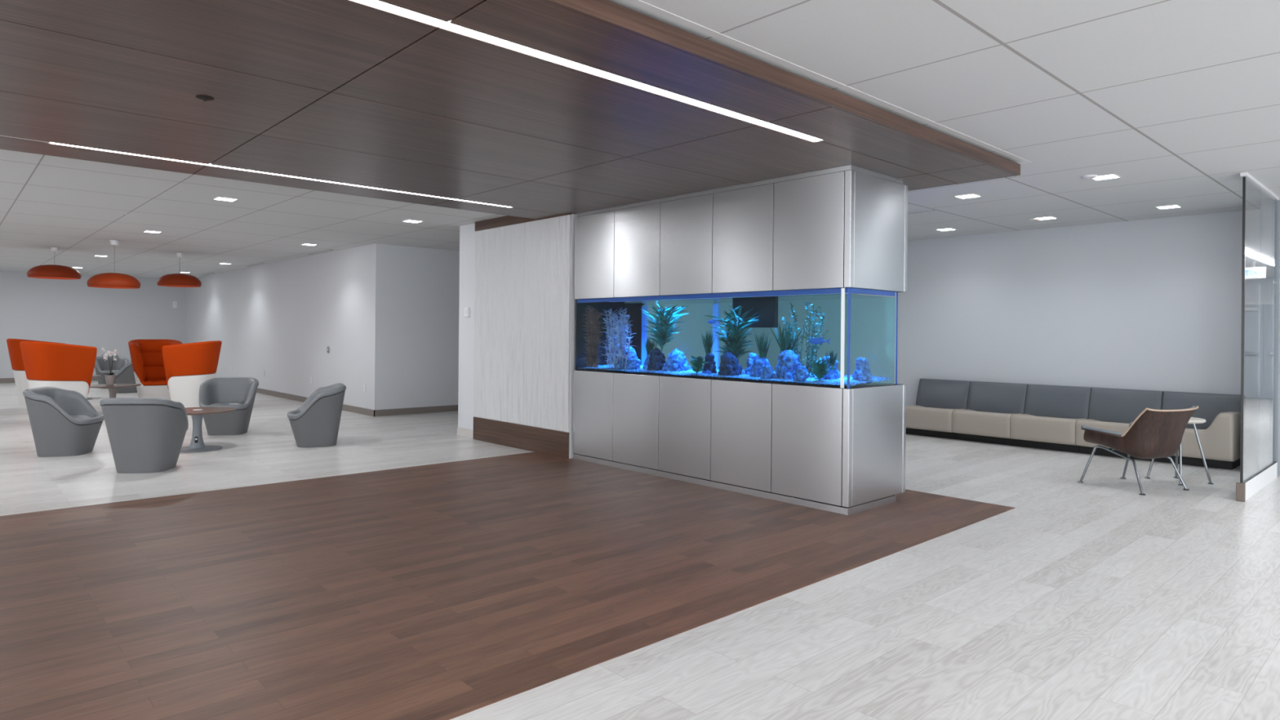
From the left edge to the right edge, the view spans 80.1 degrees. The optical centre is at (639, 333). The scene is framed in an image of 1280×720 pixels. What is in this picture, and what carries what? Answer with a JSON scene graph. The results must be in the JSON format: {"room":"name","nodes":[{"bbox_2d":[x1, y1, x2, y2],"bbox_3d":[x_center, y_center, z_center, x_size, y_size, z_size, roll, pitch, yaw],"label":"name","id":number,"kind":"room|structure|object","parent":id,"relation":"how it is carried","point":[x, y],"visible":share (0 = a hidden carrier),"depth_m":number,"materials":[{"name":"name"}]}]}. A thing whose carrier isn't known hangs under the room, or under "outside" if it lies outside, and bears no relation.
{"room":"office lobby","nodes":[
{"label":"office lobby","id":0,"kind":"room"},
{"bbox_2d":[22,386,104,425],"bbox_3d":[-6.169,0.775,8.191,0.628,0.380,0.680,1,0,-13],"label":"backrest","id":1,"kind":"object","parent":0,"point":[46,406],"depth_m":8.01,"materials":[{"name":"grey leather"}]},
{"bbox_2d":[0,270,186,377],"bbox_3d":[-16.349,-0.161,17.740,10.090,2.730,0.150,1,0,-43],"label":"wall","id":2,"kind":"structure","parent":0,"point":[64,311],"depth_m":19.58,"materials":[{"name":"grey paint"}]},
{"bbox_2d":[0,377,97,383],"bbox_3d":[-16.310,1.145,17.674,10.075,0.120,0.014,1,0,-43],"label":"baseboard","id":3,"kind":"structure","parent":2,"relation":"attached to","point":[2,380],"depth_m":18.54,"materials":[{"name":"grey"}]},
{"bbox_2d":[172,301,177,307],"bbox_3d":[-12.779,-0.784,20.918,0.100,0.180,0.022,1,0,-43],"label":"wall thermostat","id":4,"kind":"object","parent":2,"relation":"attached to","point":[175,303],"visible":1,"depth_m":20.91,"materials":[{"name":"white plastic"}]},
{"bbox_2d":[99,397,188,430],"bbox_3d":[-4.733,0.788,7.322,0.680,0.380,0.628,1,0,-6],"label":"backrest","id":5,"kind":"object","parent":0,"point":[119,413],"depth_m":7.05,"materials":[{"name":"grey fabric"}]},
{"bbox_2d":[287,382,346,419],"bbox_3d":[-3.816,0.796,8.984,0.628,0.380,0.680,1,0,-27],"label":"backrest","id":6,"kind":"object","parent":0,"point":[325,402],"depth_m":8.77,"materials":[{"name":"grey fabric"}]},
{"bbox_2d":[185,243,459,409],"bbox_3d":[-7.001,-0.077,17.942,3.910,2.730,12.550,1,0,-43],"label":"wall","id":7,"kind":"structure","parent":0,"point":[387,316],"depth_m":12.97,"materials":[{"name":"white paint"}]},
{"bbox_2d":[256,387,374,416],"bbox_3d":[-8.398,1.225,16.549,0.014,0.100,12.415,1,0,-43],"label":"baseboard","id":8,"kind":"structure","parent":7,"relation":"attached to","point":[345,407],"depth_m":14.39,"materials":[{"name":"grey"}]},
{"bbox_2d":[363,383,365,391],"bbox_3d":[-4.439,0.880,12.276,0.008,0.130,0.080,1,0,-43],"label":"wall outlet","id":9,"kind":"object","parent":7,"relation":"attached to","point":[364,384],"visible":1,"depth_m":12.27,"materials":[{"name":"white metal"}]},
{"bbox_2d":[373,404,457,416],"bbox_3d":[-2.752,1.276,13.325,3.925,0.100,0.014,1,0,-43],"label":"baseboard","id":10,"kind":"structure","parent":7,"relation":"attached to","point":[451,407],"depth_m":12.46,"materials":[{"name":"grey"}]},
{"bbox_2d":[457,223,629,430],"bbox_3d":[-1.250,-0.026,9.347,0.800,2.730,2.440,1,0,-43],"label":"wall","id":11,"kind":"structure","parent":0,"point":[467,233],"depth_m":9.81,"materials":[{"name":"white paint"}]},
{"bbox_2d":[457,426,473,438],"bbox_3d":[-2.225,1.280,9.787,0.014,0.100,0.485,1,0,-43],"label":"baseboard","id":12,"kind":"structure","parent":11,"relation":"attached to","point":[460,431],"depth_m":9.80,"materials":[{"name":"grey"}]},
{"bbox_2d":[464,307,470,316],"bbox_3d":[-2.222,-0.270,9.780,0.040,0.120,0.090,1,0,-43],"label":"fire alarm","id":13,"kind":"object","parent":11,"relation":"attached to","point":[467,310],"visible":1,"depth_m":9.76,"materials":[{"name":"white plastic"}]},
{"bbox_2d":[472,213,571,458],"bbox_3d":[-1.401,-0.028,8.873,0.063,2.725,1.950,1,0,-43],"label":"wall panel","id":14,"kind":"object","parent":11,"relation":"attached to","point":[522,312],"visible":1,"depth_m":8.77,"materials":[{"name":"grey"}]},
{"bbox_2d":[568,213,574,458],"bbox_3d":[-0.728,0.034,8.159,0.043,2.620,0.011,1,0,-43],"label":"trim","id":15,"kind":"structure","parent":11,"relation":"attached to","point":[571,329],"depth_m":8.15,"materials":[{"name":"white metal"}]},
{"bbox_2d":[0,380,1279,719],"bbox_3d":[-0.592,1.393,12.406,30.000,0.103,31.000,1,0,-43],"label":"floor","id":16,"kind":"structure","parent":0,"point":[449,590],"depth_m":4.03,"materials":[{"name":"brown wood"}]},
{"bbox_2d":[6,338,62,408],"bbox_3d":[-10.249,0.675,12.887,0.783,1.168,0.719,1,0,40],"label":"chair","id":17,"kind":"object","parent":16,"relation":"on","point":[13,344],"visible":0.27,"depth_m":12.60,"materials":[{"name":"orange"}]},
{"bbox_2d":[19,341,97,398],"bbox_3d":[-8.106,0.694,10.542,0.783,1.168,0.719,1,0,30],"label":"chair","id":18,"kind":"object","parent":16,"relation":"on","point":[67,366],"visible":0.66,"depth_m":10.31,"materials":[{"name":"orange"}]},
{"bbox_2d":[22,386,104,457],"bbox_3d":[-6.171,0.940,8.191,0.628,0.710,0.680,1,0,-13],"label":"tub chair","id":19,"kind":"object","parent":16,"relation":"on","point":[64,422],"visible":1,"depth_m":7.98,"materials":[{"name":"grey fabric"}]},
{"bbox_2d":[86,374,101,399],"bbox_3d":[-10.712,1.032,14.484,0.760,0.446,0.760,1,0,-43],"label":"pedestal table","id":20,"kind":"object","parent":16,"relation":"on","point":[93,375],"visible":0.08,"depth_m":14.57,"materials":[{"name":"brown wood"}]},
{"bbox_2d":[94,355,128,388],"bbox_3d":[-12.032,0.888,17.342,0.628,0.710,0.680,1,0,41],"label":"tub chair","id":21,"kind":"object","parent":16,"relation":"on","point":[101,366],"visible":0.49,"depth_m":17.41,"materials":[{"name":"grey leather"}]},
{"bbox_2d":[94,355,128,373],"bbox_3d":[-12.031,0.723,17.342,0.628,0.380,0.680,1,0,41],"label":"cushion","id":22,"kind":"object","parent":21,"relation":"on","point":[101,366],"depth_m":17.45,"materials":[{"name":"grey fabric"}]},
{"bbox_2d":[89,383,141,413],"bbox_3d":[-8.485,1.052,12.253,0.760,0.446,0.760,1,0,-43],"label":"pedestal table","id":23,"kind":"object","parent":16,"relation":"on","point":[112,388],"visible":0.38,"depth_m":12.21,"materials":[{"name":"brown wood"}]},
{"bbox_2d":[100,347,119,385],"bbox_3d":[-8.477,0.529,12.192,0.304,0.600,0.316,1,0,45],"label":"potted orchid","id":24,"kind":"object","parent":23,"relation":"on","point":[109,378],"visible":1,"depth_m":12.18,"materials":[{"name":"grey plant"}]},
{"bbox_2d":[113,360,137,393],"bbox_3d":[-10.849,0.898,16.128,0.628,0.710,0.680,1,0,-36],"label":"tub chair","id":25,"kind":"object","parent":16,"relation":"on","point":[126,375],"visible":0.41,"depth_m":15.90,"materials":[{"name":"grey fabric"}]},
{"bbox_2d":[113,360,132,377],"bbox_3d":[-10.848,0.733,16.128,0.628,0.380,0.680,1,0,-36],"label":"cushion","id":26,"kind":"object","parent":25,"relation":"on","point":[126,371],"depth_m":15.88,"materials":[{"name":"grey fabric"}]},
{"bbox_2d":[99,397,188,473],"bbox_3d":[-4.735,0.953,7.322,0.680,0.710,0.628,1,0,-6],"label":"tub chair","id":27,"kind":"object","parent":16,"relation":"on","point":[146,435],"visible":1,"depth_m":7.08,"materials":[{"name":"grey fabric"}]},
{"bbox_2d":[128,339,182,399],"bbox_3d":[-8.345,0.692,13.112,0.783,1.168,0.719,1,0,-38],"label":"chair","id":28,"kind":"object","parent":16,"relation":"on","point":[146,355],"visible":0.71,"depth_m":13.04,"materials":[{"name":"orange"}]},
{"bbox_2d":[162,340,222,408],"bbox_3d":[-7.098,0.703,12.147,0.719,1.168,0.782,1,0,-15],"label":"chair","id":29,"kind":"object","parent":16,"relation":"on","point":[188,366],"visible":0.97,"depth_m":11.85,"materials":[{"name":"white"}]},
{"bbox_2d":[180,406,235,452],"bbox_3d":[-4.984,1.083,8.572,0.760,0.446,0.760,1,0,-43],"label":"pedestal table","id":30,"kind":"object","parent":16,"relation":"on","point":[197,444],"visible":0.81,"depth_m":8.53,"materials":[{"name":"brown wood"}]},
{"bbox_2d":[198,377,258,435],"bbox_3d":[-5.354,0.947,9.898,0.680,0.710,0.628,1,0,-15],"label":"tub chair","id":31,"kind":"object","parent":16,"relation":"on","point":[239,393],"visible":0.86,"depth_m":9.85,"materials":[{"name":"grey fabric"}]},
{"bbox_2d":[198,377,258,409],"bbox_3d":[-5.353,0.782,9.898,0.680,0.380,0.628,1,0,-15],"label":"cushion","id":32,"kind":"object","parent":31,"relation":"on","point":[237,393],"depth_m":10.04,"materials":[{"name":"grey fabric"}]},
{"bbox_2d":[287,382,346,447],"bbox_3d":[-3.818,0.961,8.984,0.628,0.710,0.680,1,0,-27],"label":"tub chair","id":33,"kind":"object","parent":16,"relation":"on","point":[315,423],"visible":1,"depth_m":8.77,"materials":[{"name":"grey fabric"}]},
{"bbox_2d":[572,369,906,515],"bbox_3d":[0.729,0.881,7.206,0.851,0.945,3.367,1,0,-43],"label":"base cabinet","id":34,"kind":"object","parent":16,"relation":"on","point":[837,450],"visible":0.96,"depth_m":6.35,"materials":[{"name":"silver metal"}]},
{"bbox_2d":[575,287,897,388],"bbox_3d":[0.697,0.029,7.166,0.718,0.755,3.336,1,0,-43],"label":"aquarium","id":35,"kind":"object","parent":34,"relation":"on","point":[766,307],"visible":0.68,"depth_m":7.32,"materials":[{"name":"clear glass"}]},
{"bbox_2d":[707,319,719,324],"bbox_3d":[0.686,-0.107,7.064,0.140,0.043,0.017,1,0,41],"label":"fish","id":36,"kind":"object","parent":35,"relation":"in","point":[711,322],"visible":1,"depth_m":7.07},
{"bbox_2d":[702,305,759,358],"bbox_3d":[0.882,0.020,6.972,0.375,0.559,0.576,1,0,-43],"label":"plant","id":37,"kind":"object","parent":35,"relation":"in","point":[734,344],"visible":0.94,"depth_m":6.95,"materials":[{"name":"green plant"}]},
{"bbox_2d":[577,364,892,386],"bbox_3d":[0.693,0.367,7.168,0.681,0.056,3.301,1,0,-43],"label":"gravel bed","id":38,"kind":"object","parent":35,"relation":"in","point":[688,372],"visible":0.43,"depth_m":6.59,"materials":[{"name":"gravel"}]},
{"bbox_2d":[581,305,604,367],"bbox_3d":[-0.481,0.032,8.094,0.194,0.660,0.314,1,0,-43],"label":"plant","id":39,"kind":"object","parent":38,"relation":"on","point":[592,353],"visible":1,"depth_m":8.05,"materials":[{"name":"brown plant"}]},
{"bbox_2d":[599,307,635,368],"bbox_3d":[-0.219,0.043,7.938,0.513,0.641,0.283,1,0,45],"label":"plant","id":40,"kind":"object","parent":38,"relation":"on","point":[620,329],"visible":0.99,"depth_m":7.91,"materials":[{"name":"purple plant"}]},
{"bbox_2d":[614,345,640,368],"bbox_3d":[-0.132,0.257,7.945,0.273,0.254,0.268,1,0,-43],"label":"rock","id":41,"kind":"object","parent":38,"relation":"on","point":[632,350],"visible":0.48,"depth_m":7.87,"materials":[{"name":"blue stone"}]},
{"bbox_2d":[626,358,639,369],"bbox_3d":[-0.064,0.319,7.756,0.142,0.132,0.138,1,0,-43],"label":"rock","id":42,"kind":"object","parent":38,"relation":"on","point":[633,363],"visible":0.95,"depth_m":7.72,"materials":[{"name":"blue stone"}]},
{"bbox_2d":[642,354,651,368],"bbox_3d":[0.123,0.285,7.749,0.205,0.202,0.208,1,0,-43],"label":"rock","id":43,"kind":"object","parent":38,"relation":"on","point":[646,361],"visible":0.17,"depth_m":7.70,"materials":[{"name":"blue stone"}]},
{"bbox_2d":[641,337,657,355],"bbox_3d":[0.121,0.136,7.762,0.209,0.240,0.152,1,0,21],"label":"plant","id":44,"kind":"object","parent":43,"relation":"on","point":[649,345],"visible":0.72,"depth_m":7.74,"materials":[{"name":"green plant"}]},
{"bbox_2d":[646,347,666,370],"bbox_3d":[0.184,0.266,7.622,0.210,0.242,0.192,1,0,-43],"label":"rock","id":45,"kind":"object","parent":38,"relation":"on","point":[657,358],"visible":0.91,"depth_m":7.56,"materials":[{"name":"stone"}]},
{"bbox_2d":[640,302,688,351],"bbox_3d":[0.239,-0.060,7.657,0.422,0.486,0.573,1,0,-26],"label":"plant","id":46,"kind":"object","parent":45,"relation":"on","point":[664,330],"visible":1,"depth_m":7.60,"materials":[{"name":"teal plant"}]},
{"bbox_2d":[662,348,692,371],"bbox_3d":[0.378,0.268,7.502,0.301,0.240,0.264,1,0,-43],"label":"rock","id":47,"kind":"object","parent":38,"relation":"on","point":[675,361],"visible":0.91,"depth_m":7.41,"materials":[{"name":"blue stone"}]},
{"bbox_2d":[689,355,706,373],"bbox_3d":[0.539,0.289,7.031,0.188,0.174,0.166,1,0,17],"label":"plant","id":48,"kind":"object","parent":38,"relation":"on","point":[697,362],"visible":1,"depth_m":7.01,"materials":[{"name":"teal plant"}]},
{"bbox_2d":[702,369,711,373],"bbox_3d":[0.613,0.352,6.918,0.016,0.040,0.130,1,0,-31],"label":"rock","id":49,"kind":"object","parent":38,"relation":"on","point":[707,371],"visible":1,"depth_m":6.90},
{"bbox_2d":[702,353,716,373],"bbox_3d":[0.655,0.288,7.100,0.141,0.205,0.133,1,0,-40],"label":"rock","id":50,"kind":"object","parent":38,"relation":"on","point":[710,366],"visible":0.86,"depth_m":7.06,"materials":[{"name":"stone"}]},
{"bbox_2d":[700,331,716,355],"bbox_3d":[0.649,0.102,7.117,0.094,0.277,0.157,1,0,-43],"label":"plant","id":51,"kind":"object","parent":50,"relation":"on","point":[708,343],"visible":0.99,"depth_m":7.11,"materials":[{"name":"green plant"}]},
{"bbox_2d":[717,351,742,376],"bbox_3d":[0.818,0.279,6.845,0.227,0.228,0.222,1,0,-20],"label":"rock","id":52,"kind":"object","parent":38,"relation":"on","point":[729,365],"visible":0.98,"depth_m":6.78,"materials":[{"name":"stone"}]},
{"bbox_2d":[744,352,756,374],"bbox_3d":[1.018,0.285,6.874,0.155,0.218,0.150,1,0,-43],"label":"rock","id":53,"kind":"object","parent":38,"relation":"on","point":[752,357],"visible":0.49,"depth_m":6.84,"materials":[{"name":"blue stone"}]},
{"bbox_2d":[749,355,769,377],"bbox_3d":[1.065,0.294,6.660,0.189,0.200,0.202,1,0,28],"label":"rock","id":54,"kind":"object","parent":38,"relation":"on","point":[757,366],"visible":0.63,"depth_m":6.61,"materials":[{"name":"blue stone"}]},
{"bbox_2d":[753,329,771,358],"bbox_3d":[1.062,0.118,6.650,0.174,0.314,0.085,1,0,40],"label":"plant","id":55,"kind":"object","parent":54,"relation":"on","point":[762,344],"visible":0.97,"depth_m":6.63,"materials":[{"name":"green plant"}]},
{"bbox_2d":[760,364,775,379],"bbox_3d":[1.080,0.331,6.438,0.123,0.128,0.126,1,0,-16],"label":"rock","id":56,"kind":"object","parent":38,"relation":"on","point":[767,372],"visible":0.96,"depth_m":6.40,"materials":[{"name":"stone"}]},
{"bbox_2d":[774,350,801,379],"bbox_3d":[1.258,0.269,6.420,0.249,0.255,0.250,1,0,-38],"label":"rock","id":57,"kind":"object","parent":38,"relation":"on","point":[787,364],"visible":0.88,"depth_m":6.35,"materials":[{"name":"blue stone"}]},
{"bbox_2d":[768,320,802,354],"bbox_3d":[1.266,0.048,6.513,0.205,0.357,0.306,1,0,-24],"label":"plant","id":58,"kind":"object","parent":57,"relation":"on","point":[784,342],"visible":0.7,"depth_m":6.49,"materials":[{"name":"green plant"}]},
{"bbox_2d":[792,365,808,382],"bbox_3d":[1.314,0.330,6.207,0.118,0.133,0.126,1,0,-30],"label":"rock","id":59,"kind":"object","parent":38,"relation":"on","point":[802,374],"visible":0.99,"depth_m":6.17,"materials":[{"name":"stone"}]},
{"bbox_2d":[781,302,829,377],"bbox_3d":[1.384,0.054,6.465,0.440,0.642,0.204,1,0,37],"label":"plant","id":60,"kind":"object","parent":38,"relation":"on","point":[813,353],"visible":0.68,"depth_m":6.40,"materials":[{"name":"green plant"}]},
{"bbox_2d":[808,357,830,381],"bbox_3d":[1.443,0.289,6.087,0.153,0.190,0.187,1,0,-27],"label":"plant","id":61,"kind":"object","parent":38,"relation":"on","point":[820,367],"visible":1,"depth_m":6.08,"materials":[{"name":"teal plant"}]},
{"bbox_2d":[820,355,840,379],"bbox_3d":[1.552,0.291,6.243,0.180,0.215,0.189,1,0,-40],"label":"coral","id":62,"kind":"object","parent":38,"relation":"on","point":[835,374],"visible":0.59,"depth_m":6.18},
{"bbox_2d":[825,350,837,369],"bbox_3d":[1.557,0.215,6.185,0.067,0.167,0.137,1,0,-43],"label":"plant","id":63,"kind":"object","parent":62,"relation":"on","point":[832,359],"visible":0.98,"depth_m":6.17,"materials":[{"name":"green plant"}]},
{"bbox_2d":[852,357,872,383],"bbox_3d":[1.761,0.296,6.064,0.145,0.210,0.155,1,0,-43],"label":"rock","id":64,"kind":"object","parent":38,"relation":"on","point":[862,373],"visible":0.96,"depth_m":6.03,"materials":[{"name":"stone"}]},
{"bbox_2d":[808,336,830,344],"bbox_3d":[1.440,0.058,6.101,0.024,0.062,0.200,1,0,-43],"label":"fish","id":65,"kind":"object","parent":35,"relation":"in","point":[814,340],"visible":1,"depth_m":6.10},
{"bbox_2d":[906,378,970,439],"bbox_3d":[4.027,1.012,10.341,0.659,0.747,0.716,1,0,-43],"label":"module","id":66,"kind":"object","parent":16,"relation":"on","point":[936,400],"visible":0.89,"depth_m":10.26,"materials":[{"name":"beige leather"}]},
{"bbox_2d":[951,381,1028,445],"bbox_3d":[4.520,1.017,9.809,0.659,0.747,0.726,1,0,-43],"label":"module","id":67,"kind":"object","parent":16,"relation":"on","point":[991,406],"visible":0.91,"depth_m":9.74,"materials":[{"name":"beige leather"}]},
{"bbox_2d":[1010,384,1091,453],"bbox_3d":[5.014,1.021,9.274,0.659,0.747,0.723,1,0,-43],"label":"module","id":68,"kind":"object","parent":16,"relation":"on","point":[1051,414],"visible":0.9,"depth_m":9.21,"materials":[{"name":"beige leather"}]},
{"bbox_2d":[1075,387,1163,461],"bbox_3d":[5.508,1.026,8.740,0.659,0.747,0.724,1,0,-43],"label":"module","id":69,"kind":"object","parent":16,"relation":"on","point":[1109,409],"visible":0.57,"depth_m":8.78,"materials":[{"name":"beige leather"}]},
{"bbox_2d":[1077,405,1198,495],"bbox_3d":[4.493,1.013,6.879,0.816,0.754,0.715,1,0,-23],"label":"lounge chair","id":70,"kind":"object","parent":16,"relation":"on","point":[1154,433],"visible":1,"depth_m":6.62,"materials":[{"name":"brown wood"}]},
{"bbox_2d":[1144,417,1213,485],"bbox_3d":[5.074,1.097,7.176,0.414,0.597,0.414,1,0,-13],"label":"side table","id":71,"kind":"object","parent":16,"relation":"on","point":[1193,420],"visible":0.58,"depth_m":7.07,"materials":[{"name":"silver laminate"}]},
{"bbox_2d":[1154,391,1245,469],"bbox_3d":[6.003,1.030,8.205,0.659,0.747,0.726,1,0,-43],"label":"module","id":72,"kind":"object","parent":16,"relation":"on","point":[1220,436],"visible":0.67,"depth_m":8.00,"materials":[{"name":"beige leather"}]},
{"bbox_2d":[1235,172,1279,502],"bbox_3d":[5.597,0.035,6.874,1.664,2.730,0.060,1,0,-43],"label":"glass wall","id":73,"kind":"structure","parent":16,"relation":"on","point":[1246,488],"depth_m":6.34,"materials":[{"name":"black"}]},
{"bbox_2d":[0,0,1279,278],"bbox_3d":[-0.566,-1.435,12.406,30.000,0.100,31.000,1,0,-43],"label":"ceiling","id":74,"kind":"structure","parent":0,"point":[1175,100],"depth_m":5.19,"materials":[{"name":"tile"}]},
{"bbox_2d":[26,247,81,279],"bbox_3d":[-10.033,-1.206,13.050,0.740,0.523,0.740,1,0,-43],"label":"pendant lamp","id":75,"kind":"object","parent":74,"relation":"hanging from","point":[46,271],"visible":1,"depth_m":12.84,"materials":[{"name":"orange metal"}]},
{"bbox_2d":[86,240,140,288],"bbox_3d":[-8.197,-1.082,11.875,0.690,0.738,0.690,1,0,-43],"label":"pendant lamp","id":76,"kind":"object","parent":74,"relation":"hanging from","point":[107,280],"visible":1,"depth_m":11.67,"materials":[{"name":"orange metal"}]},
{"bbox_2d":[142,230,161,233],"bbox_3d":[-6.913,-1.438,10.799,0.200,0.006,0.200,1,0,-43],"label":"recessed light","id":77,"kind":"object","parent":74,"relation":"in","point":[146,231],"visible":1,"depth_m":10.77,"materials":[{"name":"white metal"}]},
{"bbox_2d":[156,252,201,287],"bbox_3d":[-8.322,-1.151,13.762,0.690,0.603,0.690,1,0,-43],"label":"pendant lamp","id":78,"kind":"object","parent":74,"relation":"hanging from","point":[177,280],"visible":1,"depth_m":13.55,"materials":[{"name":"orange metal"}]},
{"bbox_2d":[213,196,238,201],"bbox_3d":[-4.380,-1.416,8.047,0.200,0.006,0.200,1,0,-43],"label":"recessed light","id":79,"kind":"object","parent":74,"relation":"in","point":[220,198],"visible":1,"depth_m":8.06,"materials":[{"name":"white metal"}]},
{"bbox_2d":[215,197,236,201],"bbox_3d":[-4.380,-1.417,8.047,0.176,0.004,0.176,1,0,-43],"label":"diffuser","id":80,"kind":"object","parent":79,"relation":"attached to","point":[228,199],"depth_m":8.06,"materials":[{"name":"white plastic"}]},
{"bbox_2d":[300,243,318,245],"bbox_3d":[-5.314,-1.424,12.237,0.200,0.006,0.200,1,0,-43],"label":"recessed light","id":81,"kind":"object","parent":74,"relation":"in","point":[308,244],"visible":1,"depth_m":12.22,"materials":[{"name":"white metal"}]},
{"bbox_2d":[306,249,332,254],"bbox_3d":[-5.631,-1.427,13.382,0.046,0.006,1.130,1,0,-43],"label":"ceiling vent","id":82,"kind":"object","parent":74,"relation":"in","point":[326,250],"visible":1,"depth_m":13.38,"materials":[{"name":"black plastic"}]},
{"bbox_2d":[402,219,423,222],"bbox_3d":[-2.850,-1.402,9.544,0.200,0.006,0.200,1,0,-43],"label":"recessed light","id":83,"kind":"object","parent":74,"relation":"in","point":[406,220],"visible":1,"depth_m":9.56,"materials":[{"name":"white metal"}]},
{"bbox_2d":[404,220,421,222],"bbox_3d":[-2.850,-1.403,9.544,0.176,0.004,0.176,1,0,-43],"label":"diffuser","id":84,"kind":"object","parent":83,"relation":"attached to","point":[411,221],"depth_m":9.56,"materials":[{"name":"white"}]},
{"bbox_2d":[0,0,1020,219],"bbox_3d":[-3.474,-1.350,3.246,13.290,0.086,4.730,1,0,-43],"label":"ceiling panel","id":85,"kind":"object","parent":74,"relation":"attached to","point":[383,6],"depth_m":4.30,"materials":[{"name":"brown wood"}]},
{"bbox_2d":[195,94,214,101],"bbox_3d":[-2.394,-1.288,4.191,0.090,0.018,0.090,1,0,-43],"label":"sprinkler cover","id":86,"kind":"object","parent":85,"relation":"attached to","point":[205,98],"visible":1,"depth_m":4.18,"materials":[{"name":"black metal"}]},
{"bbox_2d":[573,164,907,302],"bbox_3d":[0.744,-0.810,7.206,0.851,0.917,3.367,1,0,-43],"label":"upper cabinet","id":87,"kind":"object","parent":85,"relation":"attached to","point":[844,226],"visible":0.98,"depth_m":6.35,"materials":[{"name":"silver metal"}]},
{"bbox_2d":[613,293,848,302],"bbox_3d":[0.714,-0.340,7.183,0.120,0.014,3.100,1,0,-43],"label":"light","id":88,"kind":"object","parent":87,"relation":"attached to","point":[831,293],"visible":0.07,"depth_m":7.07,"materials":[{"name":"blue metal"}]},
{"bbox_2d":[621,0,1031,164],"bbox_3d":[-2.170,-1.398,1.881,13.350,0.002,1.075,1,0,-43],"label":"trim","id":89,"kind":"structure","parent":74,"relation":"attached to","point":[638,3],"depth_m":3.95,"materials":[{"name":"white metal"}]},
{"bbox_2d":[907,209,934,213],"bbox_3d":[2.803,-1.351,8.815,0.046,0.006,1.250,1,0,-43],"label":"ceiling vent","id":90,"kind":"object","parent":74,"relation":"in","point":[931,210],"visible":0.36,"depth_m":8.46,"materials":[{"name":"black plastic"}]},
{"bbox_2d":[935,227,957,231],"bbox_3d":[3.962,-1.341,9.852,0.200,0.006,0.200,1,0,-43],"label":"recessed light","id":91,"kind":"object","parent":74,"relation":"in","point":[947,228],"visible":1,"depth_m":9.86,"materials":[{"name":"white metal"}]},
{"bbox_2d":[937,228,954,231],"bbox_3d":[3.962,-1.343,9.852,0.176,0.004,0.176,1,0,-43],"label":"diffuser","id":92,"kind":"object","parent":91,"relation":"attached to","point":[940,229],"depth_m":9.87,"materials":[{"name":"white plastic"}]},
{"bbox_2d":[953,193,982,199],"bbox_3d":[3.226,-1.348,7.496,0.200,0.006,0.200,1,0,-43],"label":"recessed light","id":93,"kind":"object","parent":74,"relation":"in","point":[971,195],"visible":1,"depth_m":7.49,"materials":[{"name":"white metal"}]},
{"bbox_2d":[956,194,979,198],"bbox_3d":[3.226,-1.349,7.496,0.176,0.004,0.176,1,0,-43],"label":"diffuser","id":94,"kind":"object","parent":93,"relation":"attached to","point":[965,196],"depth_m":7.49,"materials":[{"name":"white plastic"}]},
{"bbox_2d":[1027,217,1039,221],"bbox_3d":[4.604,-1.327,8.908,0.120,0.024,0.120,1,0,-43],"label":"sensor","id":95,"kind":"object","parent":74,"relation":"attached to","point":[1030,219],"visible":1,"depth_m":8.88,"materials":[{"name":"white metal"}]},
{"bbox_2d":[1033,216,1057,220],"bbox_3d":[4.708,-1.335,8.840,0.200,0.006,0.200,1,0,-43],"label":"recessed light","id":96,"kind":"object","parent":74,"relation":"in","point":[1046,217],"visible":1,"depth_m":8.84,"materials":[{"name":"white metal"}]},
{"bbox_2d":[1037,217,1056,219],"bbox_3d":[4.708,-1.336,8.840,0.176,0.004,0.176,1,0,-43],"label":"diffuser","id":97,"kind":"object","parent":96,"relation":"attached to","point":[1040,218],"depth_m":8.84,"materials":[{"name":"white"}]},
{"bbox_2d":[1081,174,1097,178],"bbox_3d":[3.846,-1.333,6.517,0.120,0.024,0.120,1,0,-43],"label":"sensor","id":98,"kind":"object","parent":74,"relation":"attached to","point":[1087,176],"visible":1,"depth_m":6.48,"materials":[{"name":"white metal"}]},
{"bbox_2d":[1091,173,1121,180],"bbox_3d":[3.996,-1.341,6.546,0.200,0.006,0.200,1,0,-43],"label":"recessed light","id":99,"kind":"object","parent":74,"relation":"in","point":[1108,176],"visible":0.83,"depth_m":6.54,"materials":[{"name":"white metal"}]},
{"bbox_2d":[1093,174,1117,180],"bbox_3d":[3.996,-1.342,6.546,0.176,0.004,0.176,1,0,-43],"label":"diffuser","id":100,"kind":"object","parent":99,"relation":"attached to","point":[1104,176],"depth_m":6.55,"materials":[{"name":"white"}]},
{"bbox_2d":[1155,204,1182,209],"bbox_3d":[5.560,-1.327,8.007,0.200,0.006,0.200,1,0,-43],"label":"recessed light","id":101,"kind":"object","parent":74,"relation":"in","point":[1177,206],"visible":1,"depth_m":8.00,"materials":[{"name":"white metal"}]},
{"bbox_2d":[1158,205,1180,208],"bbox_3d":[5.560,-1.328,8.007,0.176,0.004,0.176,1,0,-43],"label":"diffuser","id":102,"kind":"object","parent":101,"relation":"attached to","point":[1162,206],"depth_m":8.00,"materials":[{"name":"white plastic"}]},
{"bbox_2d":[629,301,731,367],"bbox_3d":[-0.082,-0.016,12.001,4.520,2.730,0.130,1,0,-43],"label":"wall","id":103,"kind":"structure","parent":0,"point":[690,342],"depth_m":12.79,"materials":[{"name":"white paint"}]},
{"bbox_2d":[731,208,1260,465],"bbox_3d":[4.179,0.022,10.834,0.150,2.730,7.630,1,0,-43],"label":"wall","id":104,"kind":"structure","parent":0,"point":[1155,304],"depth_m":9.46,"materials":[{"name":"grey paint"}]},
{"bbox_2d":[1257,198,1279,476],"bbox_3d":[6.446,0.042,7.728,0.740,2.730,0.150,1,0,-43],"label":"wall pier","id":105,"kind":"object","parent":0,"point":[1268,421],"visible":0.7,"depth_m":7.48,"materials":[{"name":"grey paint"}]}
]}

